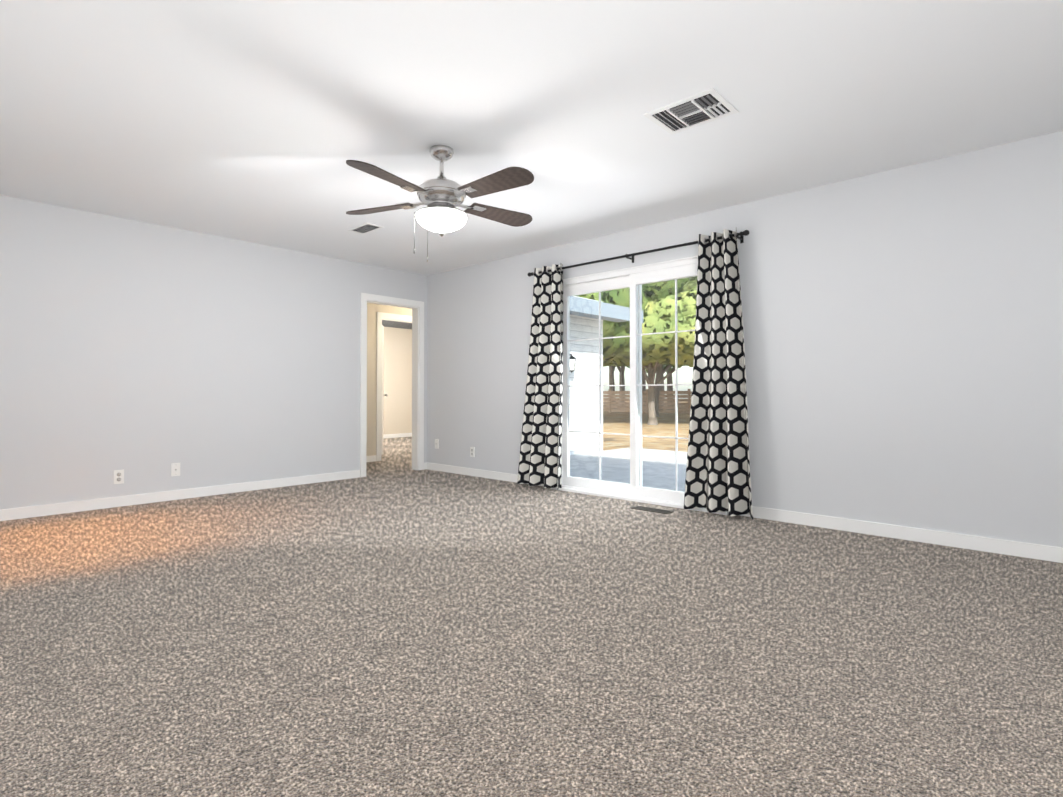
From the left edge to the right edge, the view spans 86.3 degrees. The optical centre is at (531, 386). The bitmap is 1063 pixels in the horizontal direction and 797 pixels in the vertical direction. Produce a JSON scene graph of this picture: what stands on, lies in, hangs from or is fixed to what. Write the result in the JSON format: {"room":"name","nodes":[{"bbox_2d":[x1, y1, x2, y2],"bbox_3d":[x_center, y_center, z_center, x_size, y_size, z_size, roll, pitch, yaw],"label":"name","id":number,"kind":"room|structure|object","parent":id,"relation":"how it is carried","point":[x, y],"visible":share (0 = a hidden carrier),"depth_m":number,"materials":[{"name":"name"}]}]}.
{"room":"empty living room","nodes":[
{"label":"empty living room","id":0,"kind":"room"},
{"bbox_2d":[0,195,426,509],"bbox_3d":[-3.520,-0.206,4.824,0.120,2.440,6.640,-1,-1,42],"label":"wall","id":1,"kind":"structure","parent":0,"point":[143,355],"depth_m":5.03,"materials":[{"name":"white paint"}]},
{"bbox_2d":[113,470,123,483],"bbox_3d":[-3.471,0.763,4.768,0.011,0.116,0.072,-1,-1,42],"label":"outlet","id":2,"kind":"object","parent":1,"relation":"attached to","point":[118,476],"visible":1,"depth_m":4.76,"materials":[{"name":"white plastic"}]},
{"bbox_2d":[171,463,179,475],"bbox_3d":[-3.185,0.747,5.075,0.019,0.116,0.072,-1,-1,42],"label":"outlet","id":3,"kind":"object","parent":1,"relation":"attached to","point":[175,469],"visible":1,"depth_m":5.07,"materials":[{"name":"white plastic"}]},
{"bbox_2d":[0,470,359,520],"bbox_3d":[-3.780,0.966,4.427,0.013,0.085,5.425,-1,-1,42],"label":"baseboard","id":4,"kind":"structure","parent":1,"relation":"attached to","point":[102,503],"depth_m":4.99,"materials":[{"name":"white wood"}]},
{"bbox_2d":[360,293,423,476],"bbox_3d":[-1.697,-0.011,6.814,0.152,2.100,0.880,-1,-1,42],"label":"trim","id":5,"kind":"structure","parent":1,"relation":"attached to","point":[417,307],"depth_m":7.04,"materials":[{"name":"white wood"}]},
{"bbox_2d":[366,303,411,455],"bbox_3d":[-1.381,-0.154,8.939,0.120,2.440,4.760,-1,-1,42],"label":"wall","id":6,"kind":"structure","parent":0,"point":[398,379],"depth_m":8.10,"materials":[{"name":"beige paint"}]},
{"bbox_2d":[366,455,376,461],"bbox_3d":[-2.559,1.006,7.538,0.013,0.085,1.125,-1,-1,42],"label":"baseboard","id":7,"kind":"structure","parent":6,"relation":"attached to","point":[372,458],"depth_m":7.89,"materials":[{"name":"white wood"}]},
{"bbox_2d":[382,325,387,454],"bbox_3d":[-2.268,0.056,8.486,0.600,1.990,0.517,-1,-1,42],"label":"bedroom door","id":8,"kind":"structure","parent":6,"relation":"in","point":[383,394],"depth_m":8.72,"materials":[{"name":"white wood"}]},
{"bbox_2d":[376,312,411,460],"bbox_3d":[-1.921,0.009,8.347,0.152,2.100,0.900,-1,-1,42],"label":"trim","id":9,"kind":"structure","parent":6,"relation":"attached to","point":[381,316],"depth_m":8.00,"materials":[{"name":"white wood"}]},
{"bbox_2d":[0,437,1062,796],"bbox_3d":[-0.986,1.066,4.970,12.840,0.100,10.300,-1,-1,42],"label":"floor","id":10,"kind":"structure","parent":0,"point":[392,623],"depth_m":2.08,"materials":[{"name":"carpet"}]},
{"bbox_2d":[383,433,411,438],"bbox_3d":[-3.841,1.052,11.174,0.013,0.085,4.760,-1,-1,42],"label":"baseboard","id":11,"kind":"structure","parent":10,"relation":"on","point":[400,434],"depth_m":12.22,"materials":[{"name":"white wood"}]},
{"bbox_2d":[631,506,673,513],"bbox_3d":[0.983,1.008,4.620,0.330,0.006,0.115,-1,-1,42],"label":"air vent register","id":12,"kind":"object","parent":10,"relation":"on","point":[662,511],"visible":1,"depth_m":4.62,"materials":[{"name":"brown metal"}]},
{"bbox_2d":[0,0,1062,275],"bbox_3d":[-0.986,-1.484,5.003,12.840,0.120,10.300,-1,-1,42],"label":"ceiling","id":13,"kind":"structure","parent":0,"point":[254,120],"depth_m":2.92,"materials":[{"name":"white paint"}]},
{"bbox_2d":[347,223,383,233],"bbox_3d":[-1.497,-1.417,5.110,0.330,0.010,0.170,-1,-1,42],"label":"ceiling vent","id":14,"kind":"object","parent":13,"relation":"in","point":[365,228],"visible":1,"depth_m":5.11,"materials":[{"name":"white metal"}]},
{"bbox_2d":[346,145,533,261],"bbox_3d":[-0.538,-1.083,3.387,1.224,0.722,0.952,0,-1,-9],"label":"ceiling fan","id":15,"kind":"object","parent":13,"relation":"hanging from","point":[441,197],"visible":1,"depth_m":3.35,"materials":[{"name":"brown wood"}]},
{"bbox_2d":[643,88,738,134],"bbox_3d":[0.845,-1.443,3.003,0.390,0.014,0.310,-1,-1,42],"label":"ceiling vent","id":16,"kind":"object","parent":13,"relation":"in","point":[703,107],"visible":1,"depth_m":2.99,"materials":[{"name":"white metal"}]},
{"bbox_2d":[427,131,1062,546],"bbox_3d":[1.721,-0.211,4.449,8.120,2.440,0.120,-1,-1,42],"label":"wall","id":17,"kind":"structure","parent":0,"point":[903,343],"depth_m":3.81,"materials":[{"name":"white paint"}]},
{"bbox_2d":[435,439,438,448],"bbox_3d":[-1.174,0.712,6.991,0.072,0.116,0.019,-1,-1,42],"label":"outlet","id":18,"kind":"object","parent":17,"relation":"attached to","point":[436,443],"visible":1,"depth_m":6.98,"materials":[{"name":"white plastic"}]},
{"bbox_2d":[470,447,474,456],"bbox_3d":[-0.684,0.761,6.548,0.072,0.116,0.011,-1,-1,42],"label":"outlet","id":19,"kind":"object","parent":17,"relation":"attached to","point":[472,451],"visible":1,"depth_m":6.54,"materials":[{"name":"white plastic"}]},
{"bbox_2d":[424,462,543,486],"bbox_3d":[-0.562,0.992,6.413,2.080,0.085,0.040,-1,-1,42],"label":"baseboard","id":20,"kind":"structure","parent":17,"relation":"attached to","point":[430,466],"depth_m":6.52,"materials":[{"name":"white wood"}]},
{"bbox_2d":[517,229,752,518],"bbox_3d":[0.773,-0.110,5.070,2.496,2.186,0.242,-1,-1,42],"label":"curtains","id":21,"kind":"object","parent":17,"relation":"attached to","point":[717,479],"visible":1,"depth_m":4.51,"materials":[{"name":"black fabric"}]},
{"bbox_2d":[551,256,727,514],"bbox_3d":[0.923,-0.028,5.122,1.854,2.092,0.190,-1,-1,42],"label":"sliding glass door","id":22,"kind":"structure","parent":17,"relation":"in","point":[634,280],"depth_m":5.14,"materials":[{"name":"clear glass"}]},
{"bbox_2d":[740,506,1062,562],"bbox_3d":[3.078,0.950,3.103,4.020,0.085,0.013,-1,-1,42],"label":"baseboard","id":23,"kind":"structure","parent":17,"relation":"attached to","point":[1017,548],"depth_m":3.64,"materials":[{"name":"white wood"}]},
{"label":"outside","id":24,"kind":"structure","parent":0,"visible":0},
{"bbox_2d":[603,401,689,451],"bbox_3d":[8.809,1.424,18.193,120.000,0.200,110.000,-1,-1,42],"label":"ground","id":25,"kind":"structure","parent":24,"point":[611,425],"depth_m":16.24,"materials":[{"name":"brown soil"}]},
{"bbox_2d":[570,296,602,454],"bbox_3d":[-0.036,-0.068,8.616,0.140,2.860,3.660,-1,-1,42],"label":"wall","id":26,"kind":"structure","parent":25,"relation":"on","point":[589,438],"depth_m":9.55,"materials":[{"name":"white"}]},
{"bbox_2d":[570,354,575,372],"bbox_3d":[0.628,-0.369,9.083,0.215,0.325,0.170,-1,-1,42],"label":"sconce","id":27,"kind":"object","parent":26,"relation":"attached to","point":[572,358],"depth_m":9.03,"materials":[{"name":"black metal"}]},
{"bbox_2d":[609,364,622,408],"bbox_3d":[4.902,-4.641,36.552,12.114,12.597,10.620,-1,-1,42],"label":"tree","id":28,"kind":"object","parent":25,"relation":"on","point":[611,378],"depth_m":35.49,"materials":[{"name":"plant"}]},
{"bbox_2d":[616,365,624,401],"bbox_3d":[7.215,-5.584,41.671,13.322,14.613,14.050,-1,-1,42],"label":"tree","id":29,"kind":"object","parent":25,"relation":"on","point":[621,371],"depth_m":41.59,"materials":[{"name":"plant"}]},
{"bbox_2d":[570,447,686,491],"bbox_3d":[2.867,1.130,6.500,6.980,0.090,4.480,-1,-1,42],"label":"patio slab","id":30,"kind":"object","parent":25,"relation":"on","point":[612,467],"depth_m":7.67,"materials":[{"name":"concrete"}]},
{"bbox_2d":[577,276,696,359],"bbox_3d":[2.063,-3.063,19.749,8.245,9.014,8.951,-1,-1,42],"label":"tree","id":31,"kind":"object","parent":25,"relation":"on","point":[620,301],"depth_m":16.98,"materials":[{"name":"green plant"}]},
{"bbox_2d":[642,374,645,405],"bbox_3d":[9.700,-6.364,49.054,12.198,16.360,14.716,-1,-1,42],"label":"tree","id":32,"kind":"object","parent":25,"relation":"on","point":[644,383],"depth_m":48.49,"materials":[{"name":"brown plant"}]},
{"bbox_2d":[593,279,696,424],"bbox_3d":[4.960,-2.288,20.292,7.443,7.478,7.637,-1,-1,42],"label":"tree","id":33,"kind":"object","parent":25,"relation":"on","point":[682,307],"depth_m":17.29,"materials":[{"name":"green plant"}]},
{"bbox_2d":[603,389,691,414],"bbox_3d":[-0.328,0.727,23.104,48.000,1.320,19.200,-1,-1,42],"label":"fence","id":34,"kind":"object","parent":25,"relation":"on","point":[665,399],"depth_m":30.09,"materials":[{"name":"brown wood"}]},
{"bbox_2d":[624,362,674,409],"bbox_3d":[7.319,-4.301,32.593,12.015,11.816,12.112,-1,-1,42],"label":"tree","id":35,"kind":"object","parent":25,"relation":"on","point":[664,369],"depth_m":32.98,"materials":[{"name":"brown plant"}]},
{"bbox_2d":[654,364,662,416],"bbox_3d":[6.195,-3.463,27.027,9.057,9.998,8.579,-1,-1,42],"label":"tree","id":36,"kind":"object","parent":25,"relation":"on","point":[657,390],"depth_m":26.71,"materials":[{"name":"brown plant"}]},
{"bbox_2d":[629,277,696,420],"bbox_3d":[4.665,-2.739,22.646,8.565,8.439,8.770,-1,-1,42],"label":"tree","id":37,"kind":"object","parent":25,"relation":"on","point":[688,288],"depth_m":18.98,"materials":[{"name":"green plant"}]},
{"bbox_2d":[667,366,674,409],"bbox_3d":[8.051,-5.210,38.822,13.128,13.793,15.717,-1,-1,42],"label":"tree","id":38,"kind":"object","parent":25,"relation":"on","point":[671,382],"depth_m":37.96,"materials":[{"name":"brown plant"}]}
]}

